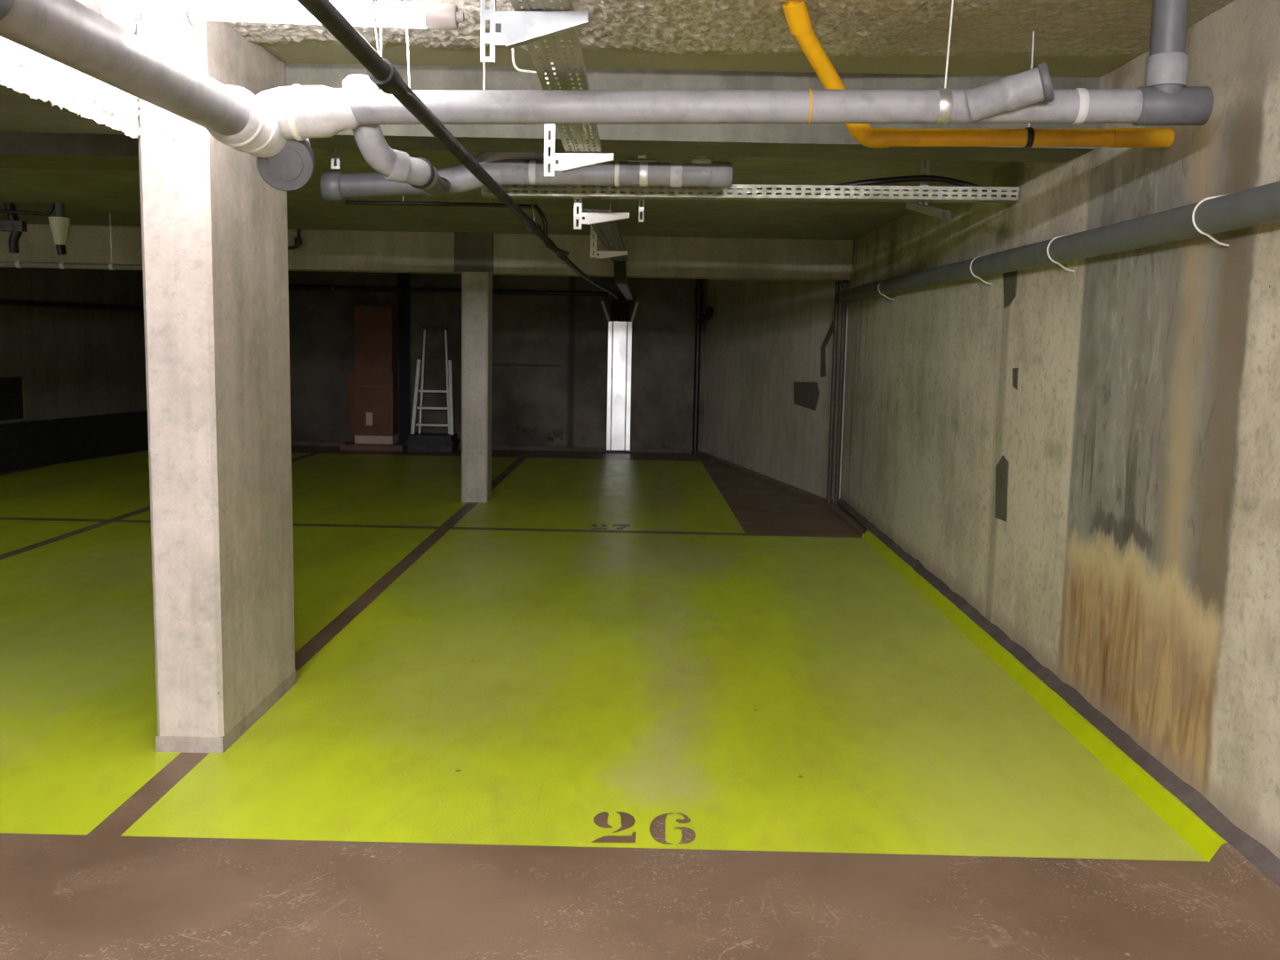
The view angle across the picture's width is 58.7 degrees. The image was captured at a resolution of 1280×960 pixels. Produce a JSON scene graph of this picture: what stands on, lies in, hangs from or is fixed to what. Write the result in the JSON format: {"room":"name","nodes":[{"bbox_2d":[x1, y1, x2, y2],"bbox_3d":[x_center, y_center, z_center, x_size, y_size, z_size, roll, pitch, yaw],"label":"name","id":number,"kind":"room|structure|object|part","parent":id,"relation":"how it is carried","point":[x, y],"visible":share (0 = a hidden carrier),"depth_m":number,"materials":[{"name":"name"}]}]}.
{"room":"parking garage","nodes":[
{"label":"parking garage","id":0,"kind":"room"},
{"bbox_2d":[0,0,142,138],"bbox_3d":[-5.440,-0.984,-0.839,7.695,0.759,8.860,1,7,0],"label":"ceiling slab","id":1,"kind":"structure","parent":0,"point":[39,92],"depth_m":3.22,"materials":[{"name":"concrete"}]},
{"bbox_2d":[0,266,147,423],"bbox_3d":[-7.538,-0.702,4.728,0.296,2.750,20.122,2,7,10],"label":"wall","id":2,"kind":"structure","parent":0,"point":[74,362],"depth_m":12.20,"materials":[{"name":"grey concrete"}]},
{"bbox_2d":[0,373,26,423],"bbox_3d":[-6.277,-0.782,11.050,0.033,0.480,0.850,2,7,10],"label":"air vent","id":3,"kind":"object","parent":2,"relation":"in","point":[12,387],"visible":1,"depth_m":11.30,"materials":[{"name":"grey metal"}]},
{"bbox_2d":[0,410,148,472],"bbox_3d":[-6.677,-0.037,8.839,0.049,0.470,11.585,2,7,10],"label":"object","id":4,"kind":"structure","parent":2,"relation":"attached to","point":[26,444],"depth_m":12.12,"materials":[{"name":"black"}]},
{"bbox_2d":[288,271,707,451],"bbox_3d":[-2.601,-1.715,14.469,7.700,2.600,0.315,1,7,0],"label":"wall","id":5,"kind":"structure","parent":0,"point":[550,352],"depth_m":14.35,"materials":[{"name":"concrete"}]},
{"bbox_2d":[288,285,608,296],"bbox_3d":[-2.914,-2.378,14.218,5.050,0.068,0.068,1,7,0],"label":"pipe","id":6,"kind":"object","parent":5,"relation":"attached to","point":[291,287],"visible":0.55,"depth_m":14.19,"materials":[{"name":"black plastic"}]},
{"bbox_2d":[291,440,692,453],"bbox_3d":[-2.428,-0.427,14.470,6.300,0.050,0.060,1,7,0],"label":"baseboard","id":7,"kind":"structure","parent":5,"relation":"attached to","point":[293,443],"depth_m":14.43,"materials":[{"name":"grey concrete"}]},
{"bbox_2d":[600,301,638,450],"bbox_3d":[-0.262,-1.280,14.140,0.459,1.850,0.385,1,7,0],"label":"cable trunking","id":8,"kind":"object","parent":5,"relation":"attached to","point":[620,333],"visible":1,"depth_m":14.26,"materials":[{"name":"metal"}]},
{"bbox_3d":[-0.423,-2.075,14.017,0.041,0.249,0.346,3,7,16],"label":"flared arm","id":9,"kind":"part","parent":8,"relation":"part of","materials":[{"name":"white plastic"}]},
{"bbox_2d":[609,260,636,321],"bbox_3d":[-0.232,-1.880,11.630,0.326,0.432,5.150,1,7,0],"label":"cable bundle","id":10,"kind":"object","parent":8,"relation":"in","point":[620,267],"visible":0.95,"depth_m":12.80,"materials":[{"name":"black plastic"}]},
{"bbox_3d":[-0.068,-2.067,14.014,0.040,0.249,0.345,-1,7,-14],"label":"flared arm","id":11,"kind":"part","parent":8,"relation":"part of","materials":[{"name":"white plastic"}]},
{"bbox_2d":[0,0,1233,240],"bbox_3d":[-2.494,-1.708,4.553,8.670,0.450,19.800,1,7,0],"label":"ceiling","id":12,"kind":"structure","parent":0,"point":[1075,38],"depth_m":4.13,"materials":[{"name":"concrete"}]},
{"bbox_2d":[0,202,26,253],"bbox_3d":[-4.411,-1.773,7.990,0.180,0.353,0.064,1,7,0],"label":"valve","id":13,"kind":"object","parent":12,"relation":"hanging from","point":[16,227],"visible":0.92,"depth_m":7.96,"materials":[{"name":"black plastic"}]},
{"bbox_3d":[-4.411,-1.782,7.989,0.180,0.070,0.060,1,7,0],"label":"handle","id":14,"kind":"part","parent":13,"relation":"part of","materials":[{"name":"black plastic"}]},
{"bbox_2d":[0,202,55,215],"bbox_3d":[-4.674,-1.889,7.878,1.253,0.092,0.026,1,7,0],"label":"power cable","id":15,"kind":"object","parent":12,"relation":"hanging from","point":[52,204],"visible":1,"depth_m":7.87,"materials":[{"name":"black plastic"}]},
{"bbox_2d":[48,202,70,255],"bbox_3d":[-4.023,-1.742,7.889,0.135,0.358,0.136,1,7,0],"label":"funnel","id":16,"kind":"object","parent":12,"relation":"hanging from","point":[60,224],"visible":1,"depth_m":7.85,"materials":[{"name":"white plastic"}]},
{"bbox_2d":[0,32,139,170],"bbox_3d":[-4.699,-1.662,4.536,6.264,0.685,0.390,1,7,0],"label":"ceiling beam","id":17,"kind":"structure","parent":12,"relation":"attached to","point":[18,150],"depth_m":4.36,"materials":[{"name":"concrete"}]},
{"bbox_2d":[0,212,142,270],"bbox_3d":[-4.547,-1.791,8.493,3.300,0.422,0.054,1,7,0],"label":"pipe","id":18,"kind":"object","parent":12,"relation":"hanging from","point":[18,264],"visible":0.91,"depth_m":8.49,"materials":[{"name":"grey plastic"}]},
{"bbox_3d":[-3.947,-1.794,8.487,0.007,0.390,0.007,-2,7,-22],"label":"hanger rod","id":19,"kind":"part","parent":18,"relation":"part of","materials":[{"name":"metal"}]},
{"bbox_2d":[0,0,314,191],"bbox_3d":[-1.058,-0.967,1.801,0.212,0.618,3.388,1,7,0],"label":"drain pipe","id":20,"kind":"object","parent":12,"relation":"hanging from","point":[69,33],"visible":0.91,"depth_m":2.45,"materials":[{"name":"grey plastic"}]},
{"bbox_3d":[-1.077,-1.150,2.440,0.007,0.410,0.007,4,8,23],"label":"hanger rod","id":21,"kind":"part","parent":20,"relation":"part of","materials":[{"name":"metal"}]},
{"bbox_3d":[-1.018,-0.908,3.266,0.100,0.095,0.040,0,7,-12],"label":"plug lid","id":22,"kind":"part","parent":20,"relation":"part of","materials":[{"name":"grey plastic"}]},
{"bbox_2d":[76,0,463,30],"bbox_3d":[-0.992,-1.322,3.073,1.034,0.194,0.093,1,7,0],"label":"light","id":23,"kind":"object","parent":12,"relation":"hanging from","point":[394,14],"visible":0.96,"depth_m":3.05,"materials":[{"name":"white plastic"}]},
{"bbox_2d":[288,228,302,249],"bbox_3d":[-3.097,-2.006,9.459,0.576,0.170,0.060,1,7,0],"label":"conduit","id":24,"kind":"object","parent":12,"relation":"hanging from","point":[298,241],"visible":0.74,"depth_m":9.44,"materials":[{"name":"black plastic"}]},
{"bbox_2d":[330,149,341,169],"bbox_3d":[-1.302,-1.415,4.878,0.140,0.163,0.050,1,7,0],"label":"channel","id":25,"kind":"object","parent":12,"relation":"attached to","point":[338,156],"visible":0.51,"depth_m":4.87,"materials":[{"name":"metal"}]},
{"bbox_2d":[0,224,853,281],"bbox_3d":[-2.428,-2.002,9.639,8.410,0.455,0.350,1,7,0],"label":"ceiling beam","id":26,"kind":"structure","parent":12,"relation":"attached to","point":[328,251],"depth_m":9.51,"materials":[{"name":"concrete"}]},
{"bbox_2d":[344,196,569,255],"bbox_3d":[-0.957,-1.465,6.350,1.125,0.406,0.968,1,7,0],"label":"conduit","id":27,"kind":"object","parent":12,"relation":"hanging from","point":[536,207],"visible":0.91,"depth_m":5.88,"materials":[{"name":"black plastic"}]},
{"bbox_2d":[296,0,619,299],"bbox_3d":[-0.468,-1.634,7.060,0.156,0.545,13.801,1,7,1],"label":"conduit","id":28,"kind":"object","parent":12,"relation":"hanging from","point":[380,71],"visible":0.93,"depth_m":2.57,"materials":[{"name":"black plastic"}]},
{"bbox_3d":[-0.582,-1.115,2.439,0.054,0.461,0.006,1,7,0],"label":"hanger rod","id":29,"kind":"part","parent":28,"relation":"part of","materials":[{"name":"metal"}]},
{"bbox_3d":[-0.549,-1.434,5.725,0.054,0.301,0.006,1,7,0],"label":"hanger rod","id":30,"kind":"part","parent":28,"relation":"part of","materials":[{"name":"metal"}]},
{"bbox_2d":[512,8,536,73],"bbox_3d":[-0.324,-1.298,3.230,0.078,0.278,0.007,1,7,0],"label":"wire hook","id":31,"kind":"object","parent":12,"relation":"hanging from","point":[513,49],"visible":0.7,"depth_m":3.24,"materials":[{"name":"white metal"}]},
{"bbox_2d":[320,152,732,201],"bbox_3d":[-0.488,-1.337,4.944,1.770,0.281,0.152,1,7,0],"label":"pipe","id":32,"kind":"object","parent":12,"relation":"hanging from","point":[505,168],"visible":0.73,"depth_m":4.89,"materials":[{"name":"grey plastic"}]},
{"bbox_2d":[709,161,731,188],"bbox_3d":[0.346,-1.320,4.923,0.090,0.110,0.110,1,7,0],"label":"socket","id":33,"kind":"object","parent":32,"relation":"attached to","point":[720,172],"depth_m":4.88,"materials":[{"name":"grey plastic"}]},
{"bbox_2d":[480,0,589,63],"bbox_3d":[-0.243,-1.157,2.633,0.251,0.370,0.041,1,7,0],"label":"bracket","id":34,"kind":"object","parent":12,"relation":"attached to","point":[512,29],"visible":1,"depth_m":2.63,"materials":[{"name":"grey metal"}]},
{"bbox_3d":[-0.230,-1.046,2.633,0.219,0.079,0.003,1,7,0],"label":"arm","id":35,"kind":"part","parent":34,"relation":"part of","materials":[{"name":"grey metal"}]},
{"bbox_2d":[510,0,628,262],"bbox_3d":[-0.202,-1.343,5.128,0.132,0.219,8.100,1,7,0],"label":"cable tray","id":36,"kind":"object","parent":34,"relation":"on","point":[555,45],"visible":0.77,"depth_m":3.20,"materials":[{"name":"metal"}]},
{"bbox_2d":[510,0,570,11],"bbox_3d":[-0.230,-1.063,2.266,0.132,0.048,0.750,1,7,0],"label":"tray","id":37,"kind":"object","parent":36,"relation":"on","point":[541,5],"depth_m":2.60,"materials":[{"name":"silver metal"}]},
{"bbox_2d":[582,203,611,212],"bbox_3d":[-0.202,-1.274,5.338,0.132,0.032,0.100,1,7,0],"label":"tray","id":38,"kind":"object","parent":36,"relation":"on","point":[585,211],"depth_m":5.34,"materials":[{"name":"metal"}]},
{"bbox_2d":[584,206,624,251],"bbox_3d":[-0.187,-1.459,6.725,0.132,0.063,2.700,1,7,0],"label":"tray","id":39,"kind":"object","parent":36,"relation":"on","point":[612,226],"depth_m":6.70,"materials":[{"name":"metal"}]},
{"bbox_2d":[609,248,628,262],"bbox_3d":[-0.167,-1.704,8.609,0.132,0.032,1.100,1,7,0],"label":"tray","id":40,"kind":"object","parent":36,"relation":"on","point":[624,258],"depth_m":8.80,"materials":[{"name":"metal"}]},
{"bbox_2d":[544,62,613,176],"bbox_3d":[-0.225,-1.338,4.222,0.259,0.415,0.041,1,7,0],"label":"bracket","id":41,"kind":"object","parent":12,"relation":"attached to","point":[564,163],"visible":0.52,"depth_m":4.23,"materials":[{"name":"metal"}]},
{"bbox_3d":[-0.210,-1.182,4.228,0.221,0.066,0.003,1,7,0],"label":"arm","id":42,"kind":"part","parent":41,"relation":"part of","materials":[{"name":"metal"}]},
{"bbox_2d":[573,191,629,229],"bbox_3d":[-0.180,-1.361,5.378,0.264,0.350,0.041,1,7,0],"label":"bracket","id":43,"kind":"object","parent":12,"relation":"attached to","point":[584,218],"visible":0.57,"depth_m":5.38,"materials":[{"name":"metal"}]},
{"bbox_3d":[-0.165,-1.237,5.379,0.228,0.056,0.003,1,7,0],"label":"arm","id":44,"kind":"part","parent":43,"relation":"part of","materials":[{"name":"metal"}]},
{"bbox_2d":[590,224,627,258],"bbox_3d":[-0.220,-1.715,8.055,0.266,0.294,0.041,1,7,0],"label":"bracket","id":45,"kind":"object","parent":12,"relation":"attached to","point":[598,254],"visible":0.76,"depth_m":8.06,"materials":[{"name":"metal"}]},
{"bbox_3d":[-0.199,-1.596,8.056,0.219,0.054,0.003,1,7,0],"label":"arm","id":46,"kind":"part","parent":45,"relation":"part of","materials":[{"name":"metal"}]},
{"bbox_2d":[627,159,656,222],"bbox_3d":[0.009,-1.397,5.507,0.140,0.291,0.050,1,7,0],"label":"channel","id":47,"kind":"object","parent":12,"relation":"hanging from","point":[641,209],"visible":0.57,"depth_m":5.50,"materials":[{"name":"metal"}]},
{"bbox_3d":[0.011,-1.540,5.489,0.140,0.004,0.050,1,7,0],"label":"foot plate","id":48,"kind":"part","parent":47,"relation":"part of","materials":[{"name":"metal"}]},
{"bbox_2d":[638,154,646,159],"bbox_3d":[0.010,-1.423,4.869,0.140,0.094,0.050,1,7,0],"label":"channel","id":49,"kind":"object","parent":12,"relation":"attached to","point":[639,156],"visible":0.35,"depth_m":4.86,"materials":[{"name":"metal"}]},
{"bbox_2d":[284,63,1100,162],"bbox_3d":[0.114,-1.605,4.468,3.350,0.590,0.340,1,7,0],"label":"ceiling beam","id":50,"kind":"structure","parent":12,"relation":"attached to","point":[797,140],"depth_m":4.33,"materials":[{"name":"concrete"}]},
{"bbox_2d":[256,0,1213,141],"bbox_3d":[0.246,-1.171,3.142,2.677,0.486,0.205,1,7,1],"label":"drain pipe","id":51,"kind":"object","parent":12,"relation":"hanging from","point":[301,112],"visible":0.94,"depth_m":3.15,"materials":[{"name":"grey plastic"}]},
{"bbox_3d":[-0.724,-1.263,3.178,0.005,0.350,0.005,-2,7,-22],"label":"hanger rod","id":52,"kind":"part","parent":51,"relation":"part of","materials":[{"name":"white plastic"}]},
{"bbox_2d":[342,74,450,195],"bbox_3d":[-0.752,-1.103,4.058,0.231,0.282,1.713,1,7,-2],"label":"pipe","id":53,"kind":"object","parent":51,"relation":"attached to","point":[396,165],"visible":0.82,"depth_m":3.32,"materials":[{"name":"grey plastic"}]},
{"bbox_3d":[-0.651,-1.264,3.177,0.021,0.345,0.006,1,7,0],"label":"hanger rod","id":54,"kind":"part","parent":51,"relation":"part of","materials":[{"name":"white plastic"}]},
{"bbox_3d":[-0.434,-1.262,3.175,0.005,0.340,0.005,-2,7,-22],"label":"hanger rod","id":55,"kind":"part","parent":51,"relation":"part of","materials":[{"name":"white plastic"}]},
{"bbox_3d":[0.862,-1.248,3.164,0.018,0.315,0.006,1,7,0],"label":"hanger rod","id":56,"kind":"part","parent":51,"relation":"part of","materials":[{"name":"white plastic"}]},
{"bbox_2d":[905,160,951,219],"bbox_3d":[1.330,-1.331,5.198,0.063,0.302,0.311,-1,7,-21],"label":"channel","id":57,"kind":"object","parent":12,"relation":"hanging from","point":[919,207],"visible":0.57,"depth_m":5.23,"materials":[{"name":"metal"}]},
{"bbox_2d":[481,184,1018,202],"bbox_3d":[0.499,-1.320,5.224,2.440,0.081,0.102,1,7,0],"label":"cable tray","id":58,"kind":"object","parent":57,"relation":"on","point":[922,191],"visible":0.94,"depth_m":5.18,"materials":[{"name":"metal"}]},
{"bbox_2d":[756,175,1015,197],"bbox_3d":[1.125,-1.345,5.207,1.212,0.103,0.043,1,7,0],"label":"power cable","id":59,"kind":"object","parent":58,"relation":"on","point":[911,178],"visible":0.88,"depth_m":5.19,"materials":[{"name":"black plastic"}]},
{"bbox_3d":[1.317,-1.235,5.206,0.040,0.108,0.311,-1,7,-21],"label":"arm","id":60,"kind":"part","parent":57,"relation":"part of","materials":[{"name":"metal"}]},
{"bbox_2d":[782,0,1174,148],"bbox_3d":[1.052,-1.273,3.637,1.352,0.406,0.293,-1,7,-13],"label":"gas pipe","id":61,"kind":"object","parent":12,"relation":"attached to","point":[796,14],"visible":0.84,"depth_m":3.67,"materials":[{"name":"metal"}]},
{"bbox_2d":[782,1,812,34],"bbox_3d":[0.469,-1.387,3.396,0.069,0.110,0.110,5,8,30],"label":"socket","id":62,"kind":"object","parent":61,"relation":"attached to","point":[796,14],"depth_m":3.38,"materials":[{"name":"yellow paint"}]},
{"bbox_3d":[1.266,-1.295,3.683,0.008,0.310,0.018,1,7,0],"label":"clamp rod","id":63,"kind":"part","parent":61,"relation":"part of","materials":[{"name":"metal"}]},
{"bbox_2d":[0,445,1279,959],"bbox_3d":[-3.718,0.737,4.914,10.920,0.001,19.500,1,7,0],"label":"floor","id":64,"kind":"structure","parent":0,"point":[854,777],"depth_m":3.83,"materials":[{"name":"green paint"}]},
{"bbox_2d":[134,17,296,753],"bbox_3d":[-1.484,-0.332,4.067,0.226,2.415,0.796,1,7,0],"label":"concrete pillar","id":65,"kind":"structure","parent":64,"relation":"on","point":[214,236],"depth_m":3.77,"materials":[{"name":"grey concrete"}]},
{"bbox_2d":[340,440,407,451],"bbox_3d":[-3.296,-0.422,14.208,0.770,0.070,0.480,1,7,0],"label":"board","id":66,"kind":"object","parent":64,"relation":"on","point":[399,446],"visible":0.79,"depth_m":13.97,"materials":[{"name":"red wood"}]},
{"bbox_2d":[353,305,398,444],"bbox_3d":[-3.285,-1.307,14.191,0.475,1.689,0.340,1,7,0],"label":"door","id":67,"kind":"structure","parent":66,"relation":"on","point":[376,362],"depth_m":14.04,"materials":[{"name":"red wood"}]},
{"bbox_2d":[405,432,460,452],"bbox_3d":[-2.575,-0.469,14.174,0.590,0.200,0.500,1,7,0],"label":"plastic crate","id":68,"kind":"object","parent":64,"relation":"on","point":[423,442],"visible":1,"depth_m":13.94,"materials":[{"name":"black plastic"}]},
{"bbox_2d":[410,325,454,434],"bbox_3d":[-2.554,-1.236,14.094,0.528,1.338,0.235,1,7,0],"label":"stepladder","id":69,"kind":"object","parent":68,"relation":"on","point":[448,363],"visible":1,"depth_m":14.06,"materials":[{"name":"metal"}]},
{"bbox_3d":[-2.770,-1.028,14.068,0.061,0.921,0.167,7,9,40],"label":"rail","id":70,"kind":"part","parent":69,"relation":"part of","materials":[{"name":"metal"}]},
{"bbox_3d":[-2.705,-1.227,14.144,0.038,1.296,0.122,8,10,44],"label":"rail","id":71,"kind":"part","parent":69,"relation":"part of","materials":[{"name":"metal"}]},
{"bbox_3d":[-2.392,-1.220,14.142,0.038,1.296,0.120,-5,9,-42],"label":"rail","id":72,"kind":"part","parent":69,"relation":"part of","materials":[{"name":"metal"}]},
{"bbox_3d":[-2.334,-1.019,14.065,0.056,0.920,0.151,-2,8,-26],"label":"rail","id":73,"kind":"part","parent":69,"relation":"part of","materials":[{"name":"metal"}]},
{"bbox_3d":[-2.573,-0.532,14.167,0.530,0.074,0.460,1,7,0],"label":"lid","id":74,"kind":"part","parent":68,"relation":"part of","materials":[{"name":"black plastic"}]},
{"bbox_2d":[461,272,492,502],"bbox_3d":[-1.404,-0.791,9.796,0.225,1.945,0.290,1,7,0],"label":"concrete pillar","id":75,"kind":"structure","parent":64,"relation":"on","point":[476,288],"depth_m":9.66,"materials":[{"name":"grey concrete"}]},
{"bbox_2d":[591,524,630,529],"bbox_3d":[-0.223,0.355,8.612,0.297,0.001,0.236,1,7,0],"label":"painted number","id":76,"kind":"object","parent":64,"relation":"on","point":[594,525],"visible":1,"depth_m":8.65,"materials":[{"name":"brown paint"}]},
{"bbox_2d":[591,811,695,844],"bbox_3d":[0.011,1.007,3.299,0.297,0.001,0.217,1,7,0],"label":"painted number","id":77,"kind":"object","parent":64,"relation":"on","point":[657,827],"visible":1,"depth_m":3.29,"materials":[{"name":"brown paint"}]},
{"bbox_2d":[703,279,848,501],"bbox_3d":[1.464,-1.300,12.146,0.406,2.500,4.972,0,7,-12],"label":"wall","id":78,"kind":"structure","parent":0,"point":[769,343],"depth_m":11.68,"materials":[{"name":"concrete"}]},
{"bbox_2d":[692,279,713,454],"bbox_3d":[0.787,-1.433,14.075,0.121,2.270,0.482,-1,7,-18],"label":"downpipe","id":79,"kind":"object","parent":78,"relation":"attached to","point":[699,290],"visible":0.97,"depth_m":14.21,"materials":[{"name":"black plastic"}]},
{"bbox_2d":[696,451,867,537],"bbox_3d":[1.341,0.030,11.421,0.350,0.030,6.218,0,7,-9],"label":"trim","id":80,"kind":"structure","parent":78,"relation":"attached to","point":[841,512],"depth_m":10.61,"materials":[{"name":"brown paint"}]},
{"bbox_2d":[826,280,847,504],"bbox_3d":[1.695,-0.741,9.785,0.094,1.910,0.120,1,7,0],"label":"downpipe","id":81,"kind":"object","parent":78,"relation":"attached to","point":[844,284],"visible":0.97,"depth_m":9.78,"materials":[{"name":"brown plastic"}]},
{"bbox_2d":[840,0,1279,859],"bbox_3d":[1.816,-0.219,2.302,0.254,2.750,15.060,1,7,0],"label":"wall","id":82,"kind":"structure","parent":0,"point":[1087,458],"depth_m":4.07,"materials":[{"name":"concrete"}]},
{"bbox_2d":[862,529,1227,862],"bbox_3d":[1.655,0.714,5.749,0.110,0.058,5.245,1,7,0],"label":"curb","id":83,"kind":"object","parent":82,"relation":"attached to","point":[1199,836],"depth_m":4.17,"materials":[{"name":"paint"}]},
{"bbox_2d":[836,181,1279,303],"bbox_3d":[1.647,-0.654,2.422,0.116,0.164,14.600,1,7,0],"label":"pipe","id":84,"kind":"object","parent":82,"relation":"attached to","point":[1258,205],"visible":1,"depth_m":3.88,"materials":[{"name":"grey plastic"}]},
{"bbox_2d":[837,497,1279,887],"bbox_3d":[1.656,0.934,3.522,0.066,0.044,12.800,1,7,0],"label":"trim","id":85,"kind":"structure","parent":82,"relation":"attached to","point":[1252,850],"depth_m":3.98,"materials":[{"name":"concrete"}]},
{"bbox_2d":[1208,842,1279,928],"bbox_3d":[1.587,1.515,-0.833,0.110,0.058,8.013,1,7,0],"label":"trim","id":86,"kind":"structure","parent":82,"relation":"attached to","point":[1241,873],"depth_m":2.97,"materials":[{"name":"brown paint"}]}
]}

